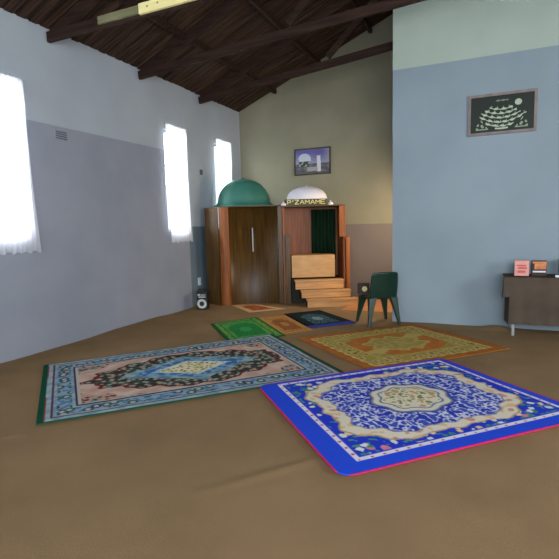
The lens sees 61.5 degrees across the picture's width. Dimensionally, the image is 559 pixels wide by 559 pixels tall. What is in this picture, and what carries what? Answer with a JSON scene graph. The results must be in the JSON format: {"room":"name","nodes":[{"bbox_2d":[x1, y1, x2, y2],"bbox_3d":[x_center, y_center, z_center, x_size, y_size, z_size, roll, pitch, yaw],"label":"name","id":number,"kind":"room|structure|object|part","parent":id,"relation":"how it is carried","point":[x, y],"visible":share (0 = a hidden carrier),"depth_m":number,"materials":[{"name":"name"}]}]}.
{"room":"mosque","nodes":[
{"label":"mosque","id":0,"kind":"room"},
{"bbox_2d":[0,8,240,363],"bbox_3d":[-3.319,-1.019,5.326,0.200,4.085,12.250,1,7,24],"label":"wall","id":1,"kind":"structure","parent":0,"point":[108,260],"depth_m":6.71,"materials":[{"name":"grey paint"}]},
{"bbox_2d":[0,73,41,254],"bbox_3d":[-3.122,-1.305,5.339,0.054,2.044,0.757,1,7,24],"label":"sheer curtain","id":2,"kind":"object","parent":1,"relation":"hanging from","point":[19,231],"visible":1,"depth_m":5.45,"materials":[{"name":"white fabric"}]},
{"bbox_2d":[54,129,67,140],"bbox_3d":[-2.837,-1.872,6.102,0.019,0.120,0.200,1,7,24],"label":"air vent","id":3,"kind":"object","parent":1,"relation":"in","point":[59,135],"visible":1,"depth_m":6.09,"materials":[{"name":"grey metal"}]},
{"bbox_2d":[164,131,170,230],"bbox_3d":[-1.941,-1.741,8.429,0.060,1.746,0.556,1,7,24],"label":"window","id":4,"kind":"structure","parent":1,"relation":"in","point":[165,142],"depth_m":8.33,"materials":[{"name":"glass"}]},
{"bbox_2d":[163,122,192,242],"bbox_3d":[-1.788,-1.682,8.361,0.054,2.044,0.685,1,7,24],"label":"sheer curtain","id":5,"kind":"object","parent":1,"relation":"hanging from","point":[176,137],"visible":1,"depth_m":8.35,"materials":[{"name":"white fabric"}]},
{"bbox_2d":[214,145,218,223],"bbox_3d":[-1.287,-1.926,9.911,0.060,1.746,0.536,1,7,24],"label":"window","id":6,"kind":"structure","parent":1,"relation":"in","point":[215,146],"depth_m":9.82,"materials":[{"name":"glass"}]},
{"bbox_2d":[214,138,231,192],"bbox_3d":[-1.131,-1.868,9.849,0.054,2.044,0.660,1,7,24],"label":"sheer curtain","id":7,"kind":"object","parent":1,"relation":"hanging from","point":[224,162],"visible":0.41,"depth_m":9.77,"materials":[{"name":"white fabric"}]},
{"bbox_2d":[0,0,392,111],"bbox_3d":[1.366,-3.941,2.893,11.000,2.367,12.250,1,7,24],"label":"ceiling","id":8,"kind":"structure","parent":0,"point":[136,43],"depth_m":7.41,"materials":[{"name":"brown wood"}]},
{"bbox_2d":[46,0,210,42],"bbox_3d":[1.705,-3.988,3.725,10.104,2.296,0.145,1,7,24],"label":"roof truss","id":9,"kind":"object","parent":8,"relation":"attached to","point":[65,27],"visible":1,"depth_m":5.48,"materials":[{"name":"brown wood"}]},
{"bbox_2d":[117,0,276,93],"bbox_3d":[-2.500,-3.330,4.572,0.060,0.090,12.020,1,7,24],"label":"roof beam","id":10,"kind":"structure","parent":8,"relation":"attached to","point":[157,19],"depth_m":7.19,"materials":[{"name":"brown wood"}]},
{"bbox_2d":[138,0,425,79],"bbox_3d":[2.383,-4.180,5.261,10.104,2.295,0.145,1,7,24],"label":"roof truss","id":11,"kind":"object","parent":8,"relation":"attached to","point":[154,67],"visible":1,"depth_m":6.63,"materials":[{"name":"brown wood"}]},
{"bbox_2d":[247,0,320,62],"bbox_3d":[-1.595,-3.724,4.123,0.060,0.090,12.020,1,7,24],"label":"roof beam","id":12,"kind":"structure","parent":8,"relation":"attached to","point":[265,12],"depth_m":7.59,"materials":[{"name":"brown wood"}]},
{"bbox_2d":[198,0,392,103],"bbox_3d":[3.065,-4.373,6.806,10.104,2.295,0.145,1,7,24],"label":"roof truss","id":13,"kind":"object","parent":8,"relation":"attached to","point":[215,92],"visible":0.52,"depth_m":8.12,"materials":[{"name":"brown wood"}]},
{"bbox_2d":[350,0,371,33],"bbox_3d":[-0.644,-4.139,3.652,0.060,0.090,12.020,1,7,24],"label":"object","id":14,"kind":"structure","parent":8,"relation":"attached to","point":[353,3],"depth_m":8.66,"materials":[{"name":"brown wood"}]},
{"bbox_2d":[0,296,558,558],"bbox_3d":[1.493,1.126,3.470,10.600,0.205,12.250,1,7,24],"label":"floor","id":15,"kind":"structure","parent":0,"point":[222,476],"depth_m":2.79,"materials":[{"name":"brown carpet"}]},
{"bbox_2d":[36,334,343,424],"bbox_3d":[-1.014,0.943,5.057,2.828,0.011,1.946,-4,7,-23],"label":"patterned rug","id":16,"kind":"object","parent":15,"relation":"on","point":[109,384],"visible":1,"depth_m":4.78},
{"bbox_2d":[196,288,209,308],"bbox_3d":[-1.422,0.356,8.730,0.200,0.383,0.192,-1,7,6],"label":"speaker","id":17,"kind":"object","parent":15,"relation":"on","point":[202,295],"visible":1,"depth_m":8.65},
{"bbox_2d":[204,178,283,305],"bbox_3d":[-0.698,-0.771,9.313,1.470,2.460,0.852,-2,7,-3],"label":"cabinet","id":18,"kind":"object","parent":15,"relation":"on","point":[248,232],"visible":1,"depth_m":9.03,"materials":[{"name":"red wood"}]},
{"bbox_3d":[-1.275,-0.428,9.014,0.308,1.875,0.035,2,7,29],"label":"wing panel","id":19,"kind":"part","parent":18,"relation":"part of","materials":[{"name":"brown wood"}]},
{"bbox_3d":[-0.489,-0.454,9.075,0.920,1.875,0.180,-2,6,-3],"label":"curved panel","id":20,"kind":"part","parent":18,"relation":"part of","materials":[{"name":"brown wood"}]},
{"bbox_3d":[0.020,-0.460,9.015,0.090,1.875,0.075,-2,6,-3],"label":"corner post","id":21,"kind":"part","parent":18,"relation":"part of","materials":[{"name":"brown wood"}]},
{"bbox_2d":[211,317,285,339],"bbox_3d":[-0.519,0.721,6.942,0.798,0.007,1.496,-4,7,-19],"label":"mat","id":22,"kind":"object","parent":15,"relation":"on","point":[248,327],"visible":1,"depth_m":6.88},
{"bbox_2d":[232,304,284,312],"bbox_3d":[-0.406,0.512,8.781,0.707,0.007,0.935,-4,7,-25],"label":"mat","id":23,"kind":"object","parent":15,"relation":"on","point":[253,307],"visible":1,"depth_m":8.63,"materials":[{"name":"orange fabric"}]},
{"bbox_2d":[259,315,315,334],"bbox_3d":[0.073,0.681,7.193,0.528,0.007,1.333,-4,7,-19],"label":"mat","id":24,"kind":"object","parent":15,"relation":"on","point":[286,325],"visible":1,"depth_m":7.12,"materials":[{"name":"orange fabric"}]},
{"bbox_2d":[281,186,357,307],"bbox_3d":[0.712,-0.689,9.102,1.345,2.275,1.212,-2,7,-3],"label":"pulpit","id":25,"kind":"object","parent":15,"relation":"on","point":[316,246],"visible":1,"depth_m":9.06,"materials":[{"name":"red wood"}]},
{"bbox_3d":[0.071,-0.488,9.340,0.040,1.855,0.690,-2,6,-3],"label":"panel","id":26,"kind":"part","parent":25,"relation":"part of","materials":[{"name":"red wood"}]},
{"bbox_3d":[0.169,-0.190,9.017,0.100,1.330,0.030,-2,6,-3],"label":"newel post","id":27,"kind":"part","parent":25,"relation":"part of","materials":[{"name":"brown wood"}]},
{"bbox_3d":[0.633,-0.543,9.700,1.125,1.855,0.030,-2,6,-3],"label":"panel","id":28,"kind":"part","parent":25,"relation":"part of","materials":[{"name":"red wood"}]},
{"bbox_3d":[1.234,-0.525,9.405,0.040,1.855,0.690,-2,6,-3],"label":"panel","id":29,"kind":"part","parent":25,"relation":"part of","materials":[{"name":"red wood"}]},
{"bbox_3d":[1.308,-0.222,9.357,0.075,1.260,0.580,-2,6,-3],"label":"arm panel","id":30,"kind":"part","parent":25,"relation":"part of","materials":[{"name":"red wood"}]},
{"bbox_2d":[284,310,355,327],"bbox_3d":[0.574,0.622,7.537,0.785,0.007,1.228,-4,7,-22],"label":"mat","id":31,"kind":"object","parent":15,"relation":"on","point":[317,318],"visible":1,"depth_m":7.45,"materials":[{"name":"fabric"}]},
{"bbox_2d":[356,272,400,326],"bbox_3d":[1.481,0.262,7.042,0.516,0.802,0.541,-3,7,-12],"label":"plastic chair","id":32,"kind":"object","parent":15,"relation":"on","point":[383,285],"visible":1,"depth_m":6.83,"materials":[{"name":"green plastic"}]},
{"bbox_3d":[1.262,0.442,7.223,0.146,0.415,0.134,-3,7,-12],"label":"leg","id":33,"kind":"part","parent":32,"relation":"part of","materials":[{"name":"green plastic"}]},
{"bbox_2d":[358,282,369,293],"bbox_3d":[1.280,0.136,7.163,0.170,0.170,0.102,-1,7,4],"label":"box","id":34,"kind":"object","parent":32,"relation":"on","point":[363,288],"visible":0.98,"depth_m":7.11,"materials":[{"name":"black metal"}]},
{"bbox_3d":[1.341,0.481,6.863,0.146,0.415,0.134,-3,7,-12],"label":"leg","id":35,"kind":"part","parent":32,"relation":"part of","materials":[{"name":"green plastic"}]},
{"bbox_3d":[1.478,0.263,7.058,0.430,0.064,0.424,-3,7,-12],"label":"seat","id":36,"kind":"part","parent":32,"relation":"part of","materials":[{"name":"green plastic"}]},
{"bbox_3d":[1.521,0.086,6.819,0.434,0.403,0.127,-3,7,-12],"label":"backrest","id":37,"kind":"part","parent":32,"relation":"part of","materials":[{"name":"green plastic"}]},
{"bbox_3d":[1.623,0.424,7.301,0.146,0.415,0.134,-3,7,-12],"label":"leg","id":38,"kind":"part","parent":32,"relation":"part of","materials":[{"name":"green plastic"}]},
{"bbox_3d":[1.702,0.463,6.940,0.146,0.415,0.134,-3,7,-12],"label":"leg","id":39,"kind":"part","parent":32,"relation":"part of","materials":[{"name":"green plastic"}]},
{"bbox_2d":[297,324,509,368],"bbox_3d":[1.465,0.795,5.878,1.966,0.008,1.664,-4,7,-23],"label":"patterned rug","id":40,"kind":"object","parent":15,"relation":"on","point":[407,343],"visible":0.99,"depth_m":5.74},
{"bbox_2d":[260,359,558,475],"bbox_3d":[1.062,1.010,3.944,2.174,0.010,1.738,-4,7,-21],"label":"patterned rug","id":41,"kind":"object","parent":15,"relation":"on","point":[358,422],"visible":1,"depth_m":3.68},
{"bbox_2d":[510,324,514,335],"bbox_3d":[3.853,0.352,5.945,1.800,0.765,0.460,1,7,24],"label":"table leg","id":42,"kind":"object","parent":15,"relation":"on","point":[511,325],"visible":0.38,"depth_m":6.13,"materials":[{"name":"metal"}]},
{"bbox_2d":[502,273,558,325],"bbox_3d":[3.836,0.270,5.924,1.884,0.614,0.518,1,7,24],"label":"tablecloth","id":43,"kind":"object","parent":42,"relation":"on","point":[534,300],"visible":1,"depth_m":5.94,"materials":[{"name":"fabric"}]},
{"bbox_2d":[514,260,528,275],"bbox_3d":[3.161,-0.150,6.132,0.170,0.200,0.062,2,7,28],"label":"box","id":44,"kind":"object","parent":43,"relation":"on","point":[521,268],"visible":1,"depth_m":6.11,"materials":[{"name":"pink cardboard"}]},
{"bbox_2d":[517,265,526,272],"bbox_3d":[3.148,-0.139,6.106,0.120,0.105,0.002,2,7,28],"label":"print","id":45,"kind":"object","parent":44,"relation":"attached to","point":[518,271],"depth_m":6.11},
{"bbox_2d":[531,260,546,275],"bbox_3d":[3.361,-0.147,6.088,0.170,0.195,0.062,1,7,21],"label":"box","id":46,"kind":"object","parent":43,"relation":"on","point":[538,267],"visible":1,"depth_m":6.06,"materials":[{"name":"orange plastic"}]},
{"bbox_2d":[533,262,546,268],"bbox_3d":[3.349,-0.181,6.056,0.160,0.100,0.002,1,7,21],"label":"picture","id":47,"kind":"object","parent":46,"relation":"on","point":[538,265],"depth_m":6.05},
{"bbox_2d":[239,14,392,295],"bbox_3d":[3.833,-2.648,8.594,10.200,6.227,0.200,1,7,24],"label":"wall","id":48,"kind":"structure","parent":0,"point":[347,108],"depth_m":9.62,"materials":[{"name":"beige paint"}]},
{"bbox_2d":[294,146,330,175],"bbox_3d":[0.689,-2.480,9.876,0.800,0.550,0.029,1,7,24],"label":"landscape picture","id":49,"kind":"object","parent":48,"relation":"attached to","point":[308,161],"visible":1,"depth_m":9.87},
{"bbox_2d":[392,0,558,330],"bbox_3d":[4.630,-2.338,5.696,6.400,6.227,0.200,1,7,24],"label":"wall","id":50,"kind":"structure","parent":0,"point":[465,208],"depth_m":6.56,"materials":[{"name":"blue paint"}]},
{"bbox_2d":[468,88,537,136],"bbox_3d":[2.983,-2.232,6.309,0.840,0.540,0.029,1,7,24],"label":"picture","id":51,"kind":"object","parent":50,"relation":"attached to","point":[515,111],"visible":1,"depth_m":6.30}
]}

